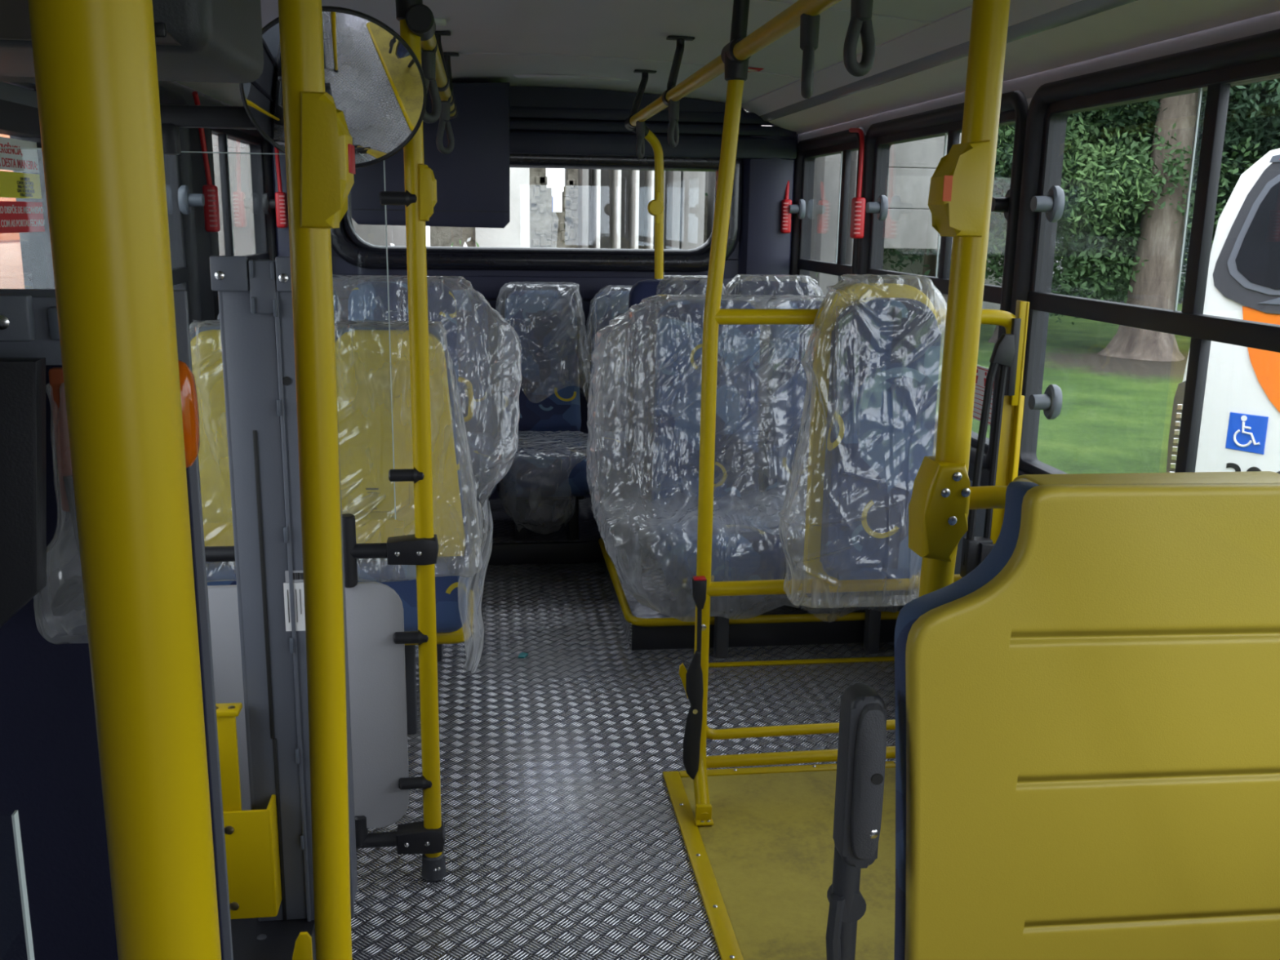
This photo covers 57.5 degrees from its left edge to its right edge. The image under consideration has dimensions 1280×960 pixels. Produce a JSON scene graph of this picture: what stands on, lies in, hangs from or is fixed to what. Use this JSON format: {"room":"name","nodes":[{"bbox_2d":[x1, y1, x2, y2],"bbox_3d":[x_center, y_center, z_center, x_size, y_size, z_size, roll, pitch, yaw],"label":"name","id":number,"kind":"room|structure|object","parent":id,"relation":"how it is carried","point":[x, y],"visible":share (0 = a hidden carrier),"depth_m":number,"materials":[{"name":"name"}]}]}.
{"room":"vehicle interior","nodes":[
{"label":"vehicle interior","id":0,"kind":"room"},
{"bbox_2d":[9,80,231,567],"bbox_3d":[-1.226,0.196,2.002,0.056,2.100,6.800,-1,13,-7],"label":"wall","id":1,"kind":"structure","parent":0,"point":[204,242],"depth_m":3.84,"materials":[{"name":"grey plastic"}]},
{"bbox_2d":[0,81,54,288],"bbox_3d":[-1.183,0.120,1.887,0.065,1.800,1.620,-1,13,-7],"label":"window","id":2,"kind":"structure","parent":1,"relation":"in","point":[19,109],"depth_m":2.39,"materials":[{"name":"glass"}]},
{"bbox_2d":[0,136,39,173],"bbox_3d":[-1.226,-0.607,2.143,0.002,0.062,0.685,-1,13,-7],"label":"sticker","id":3,"kind":"object","parent":2,"relation":"attached to","point":[11,159],"visible":0.94,"depth_m":2.35,"materials":[{"name":"paper"}]},
{"bbox_2d":[0,170,41,198],"bbox_3d":[-1.227,-0.550,2.159,0.002,0.050,0.692,-1,13,-7],"label":"sticker","id":4,"kind":"object","parent":2,"relation":"attached to","point":[12,184],"visible":1,"depth_m":2.36,"materials":[{"name":"paper"}]},
{"bbox_2d":[0,200,44,233],"bbox_3d":[-1.228,-0.490,2.177,0.002,0.061,0.700,-1,13,-7],"label":"sticker","id":5,"kind":"object","parent":2,"relation":"attached to","point":[15,216],"visible":1,"depth_m":2.36,"materials":[{"name":"paper"}]},
{"bbox_2d":[158,85,204,337],"bbox_3d":[-1.359,-0.556,3.168,0.116,1.048,1.200,-1,13,-7],"label":"window","id":6,"kind":"structure","parent":1,"relation":"in","point":[182,201],"depth_m":3.65,"materials":[{"name":"black metal"}]},
{"bbox_2d":[191,91,220,231],"bbox_3d":[-1.405,-1.027,3.781,0.041,0.436,0.116,-1,13,-7],"label":"hammer","id":7,"kind":"object","parent":1,"relation":"attached to","point":[211,214],"visible":0.94,"depth_m":3.81,"materials":[{"name":"red plastic"}]},
{"bbox_2d":[204,128,276,319],"bbox_3d":[-1.545,-0.875,4.570,0.116,1.048,1.180,-1,13,-7],"label":"window","id":8,"kind":"structure","parent":1,"relation":"in","point":[261,166],"depth_m":4.97,"materials":[{"name":"black rubber"}]},
{"bbox_2d":[175,81,243,106],"bbox_3d":[-1.095,-0.856,1.754,0.156,0.109,6.750,-1,13,-7],"label":"ceiling","id":9,"kind":"structure","parent":0,"point":[228,93],"depth_m":3.89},
{"bbox_2d":[271,86,798,498],"bbox_3d":[-0.453,-0.790,5.332,2.350,1.980,0.125,-1,13,-7],"label":"wall","id":10,"kind":"structure","parent":0,"point":[550,127],"depth_m":5.24,"materials":[{"name":"blue plastic"}]},
{"bbox_2d":[274,146,287,227],"bbox_3d":[-1.538,-1.282,4.985,0.041,0.401,0.061,-1,13,-7],"label":"hammer","id":11,"kind":"object","parent":10,"relation":"attached to","point":[280,196],"visible":0.98,"depth_m":4.98,"materials":[{"name":"red plastic"}]},
{"bbox_2d":[343,169,718,254],"bbox_3d":[-0.465,-1.228,5.243,1.695,0.422,0.060,-1,13,-7],"label":"window","id":12,"kind":"structure","parent":10,"relation":"in","point":[348,221],"depth_m":5.26,"materials":[{"name":"black rubber"}]},
{"bbox_2d":[780,180,791,233],"bbox_3d":[0.666,-1.332,5.320,0.044,0.403,0.108,-1,13,-7],"label":"case","id":13,"kind":"object","parent":10,"relation":"attached to","point":[785,215],"visible":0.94,"depth_m":5.30,"materials":[{"name":"red plastic"}]},
{"bbox_2d":[760,0,1137,121],"bbox_3d":[0.980,-0.914,2.016,0.040,0.075,6.750,-1,13,-7],"label":"trim","id":14,"kind":"structure","parent":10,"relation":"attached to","point":[1082,9],"depth_m":3.13,"materials":[{"name":"plastic"}]},
{"bbox_2d":[260,0,973,103],"bbox_3d":[-0.008,-0.984,1.869,1.790,0.103,6.750,-1,13,-7],"label":"ceiling","id":15,"kind":"structure","parent":0,"point":[626,28],"depth_m":3.54,"materials":[{"name":"plastic"}]},
{"bbox_2d":[0,0,263,83],"bbox_3d":[-0.591,-0.600,1.177,0.346,0.345,0.307,-1,13,-7],"label":"box","id":16,"kind":"object","parent":15,"relation":"attached to","point":[202,41],"visible":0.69,"depth_m":1.15,"materials":[{"name":"grey plastic"}]},
{"bbox_2d":[160,5,426,168],"bbox_3d":[-0.639,-0.760,2.001,0.536,0.429,0.227,-1,13,-7],"label":"round mirror","id":17,"kind":"object","parent":15,"relation":"attached to","point":[373,76],"visible":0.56,"depth_m":2.02,"materials":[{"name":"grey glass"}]},
{"bbox_2d":[350,82,510,228],"bbox_3d":[-0.874,-1.360,4.899,0.649,0.580,0.302,-1,13,-7],"label":"box","id":18,"kind":"object","parent":15,"relation":"hanging from","point":[473,180],"visible":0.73,"depth_m":4.77,"materials":[{"name":"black plastic"}]},
{"bbox_2d":[405,3,459,119],"bbox_3d":[-0.546,-1.139,3.071,0.099,0.222,2.060,-1,13,-7],"label":"grab rail","id":19,"kind":"object","parent":15,"relation":"attached to","point":[420,19],"visible":0.8,"depth_m":2.48,"materials":[{"name":"yellow metal"}]},
{"bbox_2d":[421,33,441,123],"bbox_3d":[-0.434,-0.829,2.391,0.034,0.188,0.058,6,14,21],"label":"strap","id":20,"kind":"object","parent":19,"relation":"hanging from","point":[428,57],"visible":0.53,"depth_m":2.39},
{"bbox_2d":[435,92,454,154],"bbox_3d":[-0.573,-1.060,3.426,0.033,0.200,0.058,8,14,28],"label":"strap","id":21,"kind":"object","parent":19,"relation":"hanging from","point":[444,122],"visible":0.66,"depth_m":3.42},
{"bbox_2d":[513,74,631,81],"bbox_3d":[-0.268,-1.624,4.713,0.480,0.010,0.100,-1,13,-7],"label":"ceiling vent","id":22,"kind":"object","parent":15,"relation":"in","point":[566,77],"visible":0.94,"depth_m":4.68,"materials":[{"name":"plastic"}]},
{"bbox_2d":[458,53,801,79],"bbox_3d":[-0.300,-1.460,4.081,1.790,0.056,0.012,-1,13,-7],"label":"trim","id":23,"kind":"structure","parent":15,"relation":"attached to","point":[459,53],"depth_m":4.09,"materials":[{"name":"plastic"}]},
{"bbox_2d":[624,0,841,130],"bbox_3d":[0.280,-0.945,2.314,0.147,0.253,4.420,-1,13,-7],"label":"grab rail","id":24,"kind":"object","parent":15,"relation":"attached to","point":[733,60],"visible":0.98,"depth_m":2.49,"materials":[{"name":"yellow metal"}]},
{"bbox_2d":[635,109,645,159],"bbox_3d":[0.002,-1.206,4.069,0.036,0.169,0.052,-1,13,-7],"label":"strap","id":25,"kind":"object","parent":24,"relation":"hanging from","point":[640,126],"visible":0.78,"depth_m":4.06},
{"bbox_2d":[667,84,679,147],"bbox_3d":[0.097,-1.044,3.353,0.033,0.172,0.054,2,13,3],"label":"strap","id":26,"kind":"object","parent":24,"relation":"hanging from","point":[673,106],"visible":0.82,"depth_m":3.34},
{"bbox_2d":[800,13,820,98],"bbox_3d":[0.283,-0.731,1.950,0.033,0.178,0.051,-1,13,-7],"label":"strap","id":27,"kind":"object","parent":24,"relation":"hanging from","point":[809,24],"visible":0.78,"depth_m":1.94,"materials":[{"name":"rubber"}]},
{"bbox_2d":[843,0,875,76],"bbox_3d":[0.319,-0.672,1.678,0.050,0.174,0.032,-1,13,-7],"label":"strap","id":28,"kind":"object","parent":24,"relation":"hanging from","point":[860,21],"visible":1,"depth_m":1.68,"materials":[{"name":"rubber"}]},
{"bbox_2d":[908,0,1010,597],"bbox_3d":[0.465,-0.116,1.500,0.215,1.420,0.064,-1,13,-7],"label":"pole","id":29,"kind":"object","parent":24,"relation":"attached to","point":[960,197],"visible":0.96,"depth_m":1.46,"materials":[{"name":"yellow metal"}]},
{"bbox_2d":[749,0,932,24],"bbox_3d":[-0.140,-1.185,2.872,1.790,0.056,0.012,-1,13,-7],"label":"trim","id":30,"kind":"structure","parent":15,"relation":"attached to","point":[760,1],"depth_m":2.96,"materials":[{"name":"plastic"}]},
{"bbox_2d":[351,562,895,959],"bbox_3d":[-0.038,0.941,2.303,2.390,0.050,6.750,-1,13,-7],"label":"floor","id":31,"kind":"structure","parent":0,"point":[564,840],"depth_m":3.02,"materials":[{"name":"metal"}]},
{"bbox_2d":[11,809,35,959],"bbox_3d":[-0.624,0.720,1.015,0.243,0.930,0.016,-1,13,-7],"label":"trim strip","id":32,"kind":"object","parent":31,"relation":"on","point":[15,816],"visible":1,"depth_m":0.94,"materials":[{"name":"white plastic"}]},
{"bbox_2d":[27,0,221,959],"bbox_3d":[-0.193,0.320,0.502,0.060,1.948,0.060,-1,13,-7],"label":"pole","id":33,"kind":"object","parent":31,"relation":"on","point":[95,61],"visible":1,"depth_m":0.41,"materials":[{"name":"yellow metal"}]},
{"bbox_2d":[0,255,357,959],"bbox_3d":[-0.764,0.384,1.589,0.602,1.328,1.100,-1,13,-7],"label":"door","id":34,"kind":"structure","parent":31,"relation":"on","point":[50,768],"depth_m":1.26,"materials":[{"name":"grey metal"}]},
{"bbox_2d":[33,382,88,644],"bbox_3d":[-0.515,0.030,1.075,0.092,0.249,0.074,-1,13,-10],"label":"plastic cover","id":35,"kind":"object","parent":34,"relation":"in","point":[60,524],"visible":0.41,"depth_m":1.06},
{"bbox_2d":[177,360,199,468],"bbox_3d":[-0.408,-0.058,1.043,0.022,0.100,0.040,-1,13,-7],"label":"lamp","id":36,"kind":"object","parent":34,"relation":"attached to","point":[189,404],"depth_m":1.03,"materials":[{"name":"orange"}]},
{"bbox_2d":[287,573,303,622],"bbox_3d":[-0.598,0.205,2.027,0.029,0.090,0.001,-1,13,-7],"label":"print","id":37,"kind":"object","parent":34,"relation":"attached to","point":[295,580],"depth_m":2.03},
{"bbox_2d":[278,0,355,959],"bbox_3d":[-0.321,0.169,1.206,0.084,1.930,0.060,-1,13,-7],"label":"pole","id":38,"kind":"object","parent":31,"relation":"on","point":[320,151],"visible":1,"depth_m":1.14,"materials":[{"name":"yellow metal"}]},
{"bbox_2d":[190,324,473,734],"bbox_3d":[-0.778,0.147,3.053,0.672,1.146,0.562,-1,13,-7],"label":"seat","id":39,"kind":"object","parent":31,"relation":"on","point":[362,360],"visible":0.47,"depth_m":2.81,"materials":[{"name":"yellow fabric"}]},
{"bbox_2d":[206,561,236,585],"bbox_3d":[-0.949,0.260,3.108,0.333,0.195,0.460,-1,13,-7],"label":"seat cushion","id":40,"kind":"object","parent":39,"relation":"on","point":[216,571],"depth_m":2.87,"materials":[{"name":"blue fabric"}]},
{"bbox_2d":[334,319,482,582],"bbox_3d":[-0.600,-0.076,2.847,0.423,0.631,0.286,-1,13,-7],"label":"plastic cover","id":41,"kind":"object","parent":39,"relation":"on","point":[366,322],"visible":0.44,"depth_m":2.80,"materials":[{"name":"plastic"}]},
{"bbox_2d":[457,500,493,673],"bbox_3d":[-0.412,0.272,2.929,0.090,0.444,0.110,-1,13,-7],"label":"plastic tail","id":42,"kind":"object","parent":41,"relation":"hanging from","point":[477,623],"visible":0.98,"depth_m":2.92,"materials":[{"name":"plastic"}]},
{"bbox_2d":[356,529,469,632],"bbox_3d":[-0.632,0.256,3.149,0.333,0.195,0.460,-1,13,-7],"label":"seat cushion","id":43,"kind":"object","parent":39,"relation":"on","point":[447,614],"depth_m":2.94,"materials":[{"name":"blue fabric"}]},
{"bbox_2d":[207,280,479,660],"bbox_3d":[-0.940,-0.038,3.789,0.828,1.178,0.546,-1,13,-7],"label":"seat","id":44,"kind":"object","parent":31,"relation":"on","point":[368,300],"visible":0.22,"depth_m":3.85,"materials":[{"name":"plastic"}]},
{"bbox_2d":[217,274,521,527],"bbox_3d":[-0.889,-0.239,3.831,1.004,0.845,0.531,-1,13,-7],"label":"plastic cover","id":45,"kind":"object","parent":44,"relation":"on","point":[506,467],"visible":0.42,"depth_m":3.90,"materials":[{"name":"plastic"}]},
{"bbox_2d":[395,0,446,881],"bbox_3d":[-0.427,-0.089,2.314,0.066,1.943,0.054,-1,13,-7],"label":"pole","id":46,"kind":"object","parent":31,"relation":"on","point":[420,180],"visible":0.69,"depth_m":2.30,"materials":[{"name":"yellow metal"}]},
{"bbox_2d":[0,146,445,854],"bbox_3d":[-0.818,0.098,2.303,0.826,1.438,0.055,-1,13,-7],"label":"screen","id":47,"kind":"object","parent":46,"relation":"attached to","point":[376,637],"visible":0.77,"depth_m":2.40,"materials":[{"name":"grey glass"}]},
{"bbox_2d":[421,851,446,881],"bbox_3d":[-0.446,0.831,2.521,0.053,0.055,0.053,-1,13,-7],"label":"socket","id":48,"kind":"object","parent":46,"relation":"attached to","point":[433,865],"depth_m":2.50,"materials":[{"name":"grey plastic"}]},
{"bbox_2d":[463,497,764,543],"bbox_3d":[-0.420,0.213,5.184,2.350,0.090,0.760,-1,13,-7],"label":"step","id":49,"kind":"structure","parent":31,"relation":"on","point":[544,517],"depth_m":5.12,"materials":[{"name":"metal"}]},
{"bbox_2d":[452,289,497,541],"bbox_3d":[-0.790,-0.275,4.873,0.370,0.988,0.748,-1,13,-7],"label":"seat","id":50,"kind":"object","parent":49,"relation":"on","point":[472,317],"visible":0.41,"depth_m":5.06,"materials":[{"name":"blue fabric"}]},
{"bbox_2d":[460,431,497,497],"bbox_3d":[-0.783,-0.067,4.845,0.370,0.175,0.600,-1,13,-7],"label":"seat cushion","id":51,"kind":"object","parent":50,"relation":"on","point":[484,468],"depth_m":4.59,"materials":[{"name":"plastic"}]},
{"bbox_2d":[468,540,601,565],"bbox_3d":[-0.371,0.299,4.812,2.350,0.088,0.040,-1,13,-7],"label":"trim","id":52,"kind":"structure","parent":49,"relation":"attached to","point":[557,552],"depth_m":4.79,"materials":[{"name":"black plastic"}]},
{"bbox_2d":[500,289,595,540],"bbox_3d":[-0.403,-0.281,4.923,0.370,0.988,0.748,-1,13,-7],"label":"seat","id":53,"kind":"object","parent":49,"relation":"on","point":[549,399],"visible":0.91,"depth_m":5.10,"materials":[{"name":"blue fabric"}]},
{"bbox_2d":[495,281,591,392],"bbox_3d":[-0.421,-0.595,5.146,0.427,0.543,0.314,-1,13,-7],"label":"plastic cover","id":54,"kind":"object","parent":53,"relation":"on","point":[581,320],"visible":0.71,"depth_m":5.13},
{"bbox_2d":[494,431,596,533],"bbox_3d":[-0.396,0.005,4.870,0.420,0.341,0.592,-1,13,-7],"label":"plastic cover","id":55,"kind":"object","parent":53,"relation":"on","point":[533,442],"visible":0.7,"depth_m":4.81,"materials":[{"name":"plastic"}]},
{"bbox_2d":[500,431,595,497],"bbox_3d":[-0.397,-0.073,4.895,0.370,0.175,0.600,-1,13,-7],"label":"seat cushion","id":56,"kind":"object","parent":53,"relation":"on","point":[545,474],"depth_m":4.61,"materials":[{"name":"blue fabric"}]},
{"bbox_2d":[590,290,635,538],"bbox_3d":[-0.017,-0.286,4.973,0.370,0.988,0.748,-1,13,-7],"label":"seat","id":57,"kind":"object","parent":49,"relation":"on","point":[611,444],"visible":0.41,"depth_m":5.14,"materials":[{"name":"plastic"}]},
{"bbox_2d":[577,284,632,377],"bbox_3d":[-0.056,-0.645,5.181,0.453,0.426,0.327,-1,13,-7],"label":"plastic cover","id":58,"kind":"object","parent":57,"relation":"on","point":[590,314],"visible":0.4,"depth_m":5.16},
{"bbox_2d":[591,431,634,495],"bbox_3d":[-0.010,-0.078,4.945,0.370,0.175,0.600,-1,13,-7],"label":"seat cushion","id":59,"kind":"object","parent":57,"relation":"on","point":[611,445],"depth_m":4.67,"materials":[{"name":"blue fabric"}]},
{"bbox_2d":[600,537,903,648],"bbox_3d":[0.381,0.396,4.406,0.965,0.100,1.010,-1,13,-7],"label":"platform","id":60,"kind":"object","parent":31,"relation":"on","point":[651,581],"visible":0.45,"depth_m":4.08,"materials":[{"name":"metal"}]},
{"bbox_2d":[625,280,815,510],"bbox_3d":[0.348,-0.247,4.631,0.795,1.055,0.496,-1,13,-7],"label":"seat","id":61,"kind":"object","parent":60,"relation":"on","point":[641,353],"visible":0.38,"depth_m":4.66,"materials":[{"name":"plastic"}]},
{"bbox_2d":[626,445,653,503],"bbox_3d":[0.145,-0.028,4.609,0.380,0.170,0.410,-1,13,-7],"label":"seat cushion","id":62,"kind":"object","parent":61,"relation":"on","point":[639,468],"depth_m":4.42,"materials":[{"name":"plastic"}]},
{"bbox_2d":[631,125,664,279],"bbox_3d":[0.023,-1.066,4.455,0.170,0.590,0.063,-11,17,-42],"label":"pole","id":63,"kind":"object","parent":61,"relation":"on","point":[655,207],"visible":0.84,"depth_m":4.47,"materials":[{"name":"yellow metal"}]},
{"bbox_2d":[758,444,764,502],"bbox_3d":[0.556,-0.034,4.663,0.380,0.170,0.410,-1,13,-7],"label":"seat cushion","id":64,"kind":"object","parent":61,"relation":"on","point":[761,447],"depth_m":4.46,"materials":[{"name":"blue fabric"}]},
{"bbox_2d":[720,274,822,300],"bbox_3d":[0.530,-0.683,4.750,0.452,0.298,0.263,-1,13,-7],"label":"plastic cover","id":65,"kind":"object","parent":61,"relation":"on","point":[727,286],"visible":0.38,"depth_m":4.72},
{"bbox_2d":[598,537,899,667],"bbox_3d":[0.209,0.457,4.097,1.500,0.112,0.688,11,16,38],"label":"trim","id":66,"kind":"structure","parent":60,"relation":"attached to","point":[819,617],"depth_m":3.87,"materials":[{"name":"metal"}]},
{"bbox_2d":[650,299,882,657],"bbox_3d":[0.451,-0.027,3.955,0.790,1.125,0.546,-1,13,-7],"label":"seat","id":67,"kind":"object","parent":31,"relation":"on","point":[740,552],"visible":0.66,"depth_m":4.01,"materials":[{"name":"blue fabric"}]},
{"bbox_2d":[650,511,785,589],"bbox_3d":[0.255,0.227,3.943,0.390,0.170,0.460,-1,13,-7],"label":"seat cushion","id":68,"kind":"object","parent":67,"relation":"on","point":[740,552],"depth_m":3.74,"materials":[{"name":"blue fabric"}]},
{"bbox_2d":[586,293,905,617],"bbox_3d":[0.372,-0.097,3.924,1.054,1.015,0.730,-1,13,-10],"label":"plastic cover","id":69,"kind":"object","parent":67,"relation":"on","point":[628,582],"visible":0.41,"depth_m":3.95,"materials":[{"name":"plastic"}]},
{"bbox_2d":[763,510,817,578],"bbox_3d":[0.651,0.221,3.994,0.390,0.170,0.460,-1,13,-7],"label":"seat cushion","id":70,"kind":"object","parent":67,"relation":"on","point":[795,539],"depth_m":3.81,"materials":[{"name":"plastic"}]},
{"bbox_2d":[662,760,895,959],"bbox_3d":[0.683,1.014,1.888,0.948,0.012,2.430,-1,13,-7],"label":"floor mat","id":71,"kind":"object","parent":31,"relation":"on","point":[763,870],"visible":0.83,"depth_m":2.60,"materials":[{"name":"yellow plastic"}]},
{"bbox_2d":[679,80,1029,826],"bbox_3d":[0.554,-0.043,2.712,0.890,1.696,0.173,-2,13,-12],"label":"handrail","id":72,"kind":"object","parent":71,"relation":"on","point":[1007,467],"visible":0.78,"depth_m":2.74,"materials":[{"name":"metal"}]},
{"bbox_2d":[683,575,706,779],"bbox_3d":[0.131,0.473,2.773,0.053,0.504,0.038,-1,13,-7],"label":"belt","id":73,"kind":"object","parent":72,"relation":"hanging from","point":[694,676],"visible":1,"depth_m":2.77,"materials":[{"name":"black plastic"}]},
{"bbox_2d":[803,283,941,580],"bbox_3d":[0.536,-0.100,2.669,0.280,0.687,0.088,-1,13,-7],"label":"seat","id":74,"kind":"object","parent":72,"relation":"attached to","point":[877,346],"visible":0.98,"depth_m":2.63,"materials":[{"name":"blue fabric"}]},
{"bbox_2d":[778,274,946,608],"bbox_3d":[0.513,-0.085,2.662,0.375,0.755,0.173,-1,13,-7],"label":"plastic cover","id":75,"kind":"object","parent":74,"relation":"on","point":[790,575],"visible":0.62,"depth_m":2.64,"materials":[{"name":"plastic"}]},
{"bbox_2d":[960,317,1021,577],"bbox_3d":[0.827,-0.063,2.734,0.102,0.625,0.064,-1,13,-7],"label":"belt","id":76,"kind":"object","parent":72,"relation":"hanging from","point":[975,549],"visible":0.85,"depth_m":2.72,"materials":[{"name":"black fabric"}]},
{"bbox_2d":[826,471,1279,959],"bbox_3d":[0.514,0.490,1.669,0.636,1.125,0.599,-1,13,-7],"label":"seat","id":77,"kind":"object","parent":71,"relation":"on","point":[1087,717],"visible":1,"depth_m":1.35,"materials":[{"name":"yellow plastic"}]},
{"bbox_2d":[893,478,1039,959],"bbox_3d":[0.572,0.387,1.448,0.567,0.816,0.152,-1,13,-7],"label":"cushion","id":78,"kind":"object","parent":77,"relation":"on","point":[967,650],"depth_m":1.34,"materials":[{"name":"blue plastic"}]},
{"bbox_2d":[741,0,1081,115],"bbox_3d":[0.919,-0.945,2.001,0.082,0.095,6.750,-1,13,-7],"label":"ceiling","id":79,"kind":"structure","parent":0,"point":[953,29],"depth_m":3.27,"materials":[{"name":"plastic"}]},
{"bbox_2d":[768,0,1279,134],"bbox_3d":[1.076,-0.886,2.035,0.156,0.109,6.750,-1,13,-7],"label":"ceiling","id":80,"kind":"structure","parent":0,"point":[1139,23],"depth_m":2.70,"materials":[{"name":"plastic"}]},
{"bbox_2d":[798,10,1279,605],"bbox_3d":[1.168,0.163,2.312,0.056,2.100,6.800,-1,13,-7],"label":"wall","id":81,"kind":"structure","parent":0,"point":[1028,85],"depth_m":2.86,"materials":[{"name":"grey plastic"}]},
{"bbox_2d":[631,619,896,650],"bbox_3d":[0.444,0.513,3.916,0.950,0.088,0.010,-1,13,-7],"label":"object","id":82,"kind":"structure","parent":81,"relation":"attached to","point":[658,637],"depth_m":3.91,"materials":[{"name":"black plastic"}]},
{"bbox_2d":[789,126,865,284],"bbox_3d":[0.781,-0.928,4.965,0.116,1.048,0.988,-1,13,-7],"label":"window","id":83,"kind":"structure","parent":81,"relation":"in","point":[844,142],"depth_m":5.10,"materials":[{"name":"black rubber"}]},
{"bbox_2d":[848,128,865,238],"bbox_3d":[0.811,-1.124,4.409,0.041,0.410,0.187,-1,13,-7],"label":"case","id":84,"kind":"object","parent":81,"relation":"attached to","point":[858,204],"visible":1,"depth_m":4.35,"materials":[{"name":"red plastic"}]},
{"bbox_2d":[856,90,1028,468],"bbox_3d":[0.933,-0.667,3.819,0.116,1.048,1.330,-1,13,-7],"label":"window","id":85,"kind":"structure","parent":81,"relation":"in","point":[945,121],"depth_m":3.70,"materials":[{"name":"metal"}]},
{"bbox_2d":[972,364,994,425],"bbox_3d":[1.006,-0.256,3.451,0.002,0.160,0.270,-1,13,-7],"label":"window sticker","id":86,"kind":"object","parent":85,"relation":"attached to","point":[981,372],"visible":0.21,"depth_m":3.45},
{"bbox_2d":[932,444,990,486],"bbox_3d":[1.133,0.232,2.297,0.019,0.060,6.750,-1,13,-7],"label":"trim","id":87,"kind":"structure","parent":81,"relation":"attached to","point":[984,472],"depth_m":3.36,"materials":[{"name":"black rubber"}]},
{"bbox_2d":[1004,28,1279,475],"bbox_3d":[1.153,-0.289,2.160,0.116,1.048,2.050,-1,13,-7],"label":"window","id":88,"kind":"structure","parent":81,"relation":"in","point":[1214,68],"depth_m":2.54,"materials":[{"name":"metal"}]},
{"label":"outside","id":89,"kind":"structure","parent":0,"visible":0},
{"bbox_2d":[935,303,1191,474],"bbox_3d":[29.477,0.449,10.726,58.800,0.100,53.000,-1,13,-7],"label":"lawn","id":90,"kind":"structure","parent":89,"point":[1114,416],"depth_m":15.52,"materials":[{"name":"green plant"}]},
{"bbox_2d":[211,109,961,300],"bbox_3d":[1.044,-3.197,12.850,10.678,5.212,3.714,-9,16,-37],"label":"building","id":91,"kind":"structure","parent":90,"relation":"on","point":[601,208],"depth_m":11.59,"materials":[{"name":"concrete"}]},
{"bbox_2d":[705,110,932,275],"bbox_3d":[3.890,-6.733,21.994,5.237,8.629,6.243,4,13,12],"label":"tree","id":92,"kind":"object","parent":90,"relation":"on","point":[900,262],"visible":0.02,"depth_m":21.36,"materials":[{"name":"green plant"}]},
{"bbox_2d":[746,111,1129,327],"bbox_3d":[6.336,-8.055,25.313,9.092,9.464,6.102,-4,14,-20],"label":"tree","id":93,"kind":"object","parent":90,"relation":"on","point":[930,260],"visible":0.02,"depth_m":26.00,"materials":[{"name":"green plant"}]},
{"bbox_2d":[882,248,1004,310],"bbox_3d":[5.725,-4.665,27.771,7.400,1.650,0.300,-1,13,-7],"label":"wall","id":94,"kind":"structure","parent":90,"relation":"on","point":[917,267],"depth_m":27.63,"materials":[{"name":"concrete"}]},
{"bbox_2d":[990,124,1136,259],"bbox_3d":[8.836,-9.028,30.453,8.482,9.175,5.514,5,13,17],"label":"tree","id":95,"kind":"object","parent":90,"relation":"on","point":[1060,227],"visible":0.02,"depth_m":30.39,"materials":[{"name":"green plant"}]},
{"bbox_2d":[888,81,1279,342],"bbox_3d":[6.861,-7.120,21.633,9.300,9.276,6.071,4,13,13],"label":"hedge","id":96,"kind":"object","parent":90,"relation":"on","point":[1098,181],"visible":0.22,"depth_m":20.43,"materials":[{"name":"green plant"}]},
{"bbox_2d":[1003,78,1279,361],"bbox_3d":[9.194,-7.828,21.354,11.998,10.852,7.259,2,13,3],"label":"tree","id":97,"kind":"object","parent":90,"relation":"on","point":[1155,285],"visible":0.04,"depth_m":20.29,"materials":[{"name":"green plant"}]},
{"bbox_2d":[1124,78,1279,296],"bbox_3d":[13.782,-6.853,19.825,9.946,9.761,7.778,3,13,10],"label":"tree","id":98,"kind":"object","parent":90,"relation":"on","point":[1269,136],"visible":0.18,"depth_m":19.49,"materials":[{"name":"green plant"}]},
{"bbox_2d":[1166,148,1279,473],"bbox_3d":[7.625,-1.319,10.212,7.521,2.910,2.608,-9,16,-36],"label":"bus","id":99,"kind":"object","parent":90,"relation":"on","point":[1240,428],"visible":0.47,"depth_m":8.40,"materials":[{"name":"white paint"}]},
{"bbox_2d":[1166,380,1186,472],"bbox_3d":[4.109,-0.345,8.844,0.055,0.825,0.170,-9,16,-36],"label":"grille","id":100,"kind":"object","parent":99,"relation":"attached to","point":[1175,428],"depth_m":8.85,"materials":[{"name":"metal"}]},
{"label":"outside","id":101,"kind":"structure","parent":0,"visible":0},
{"bbox_3d":[-16.876,-1.913,18.013,31.200,0.100,80.000,-1,13,-7],"label":"road","id":102,"kind":"object","parent":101,"visible":0},
{"bbox_2d":[0,133,24,288],"bbox_3d":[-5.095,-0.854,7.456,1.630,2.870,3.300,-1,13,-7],"label":"bus","id":103,"kind":"object","parent":102,"relation":"on","point":[11,274],"visible":0.02,"depth_m":8.16,"materials":[{"name":"orange paint"}]},
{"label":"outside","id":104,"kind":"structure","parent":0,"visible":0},
{"bbox_2d":[1050,261,1186,303],"bbox_3d":[38.271,-10.203,58.585,88.800,0.100,42.000,-1,13,-7],"label":"road","id":105,"kind":"structure","parent":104,"point":[1181,301],"depth_m":37.67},
{"bbox_2d":[1051,272,1185,302],"bbox_3d":[14.001,-5.789,35.283,11.214,1.124,2.355,-1,13,-7],"label":"hedge","id":106,"kind":"object","parent":105,"relation":"on","point":[1181,293],"visible":0.02,"depth_m":35.08,"materials":[{"name":"green plant"}]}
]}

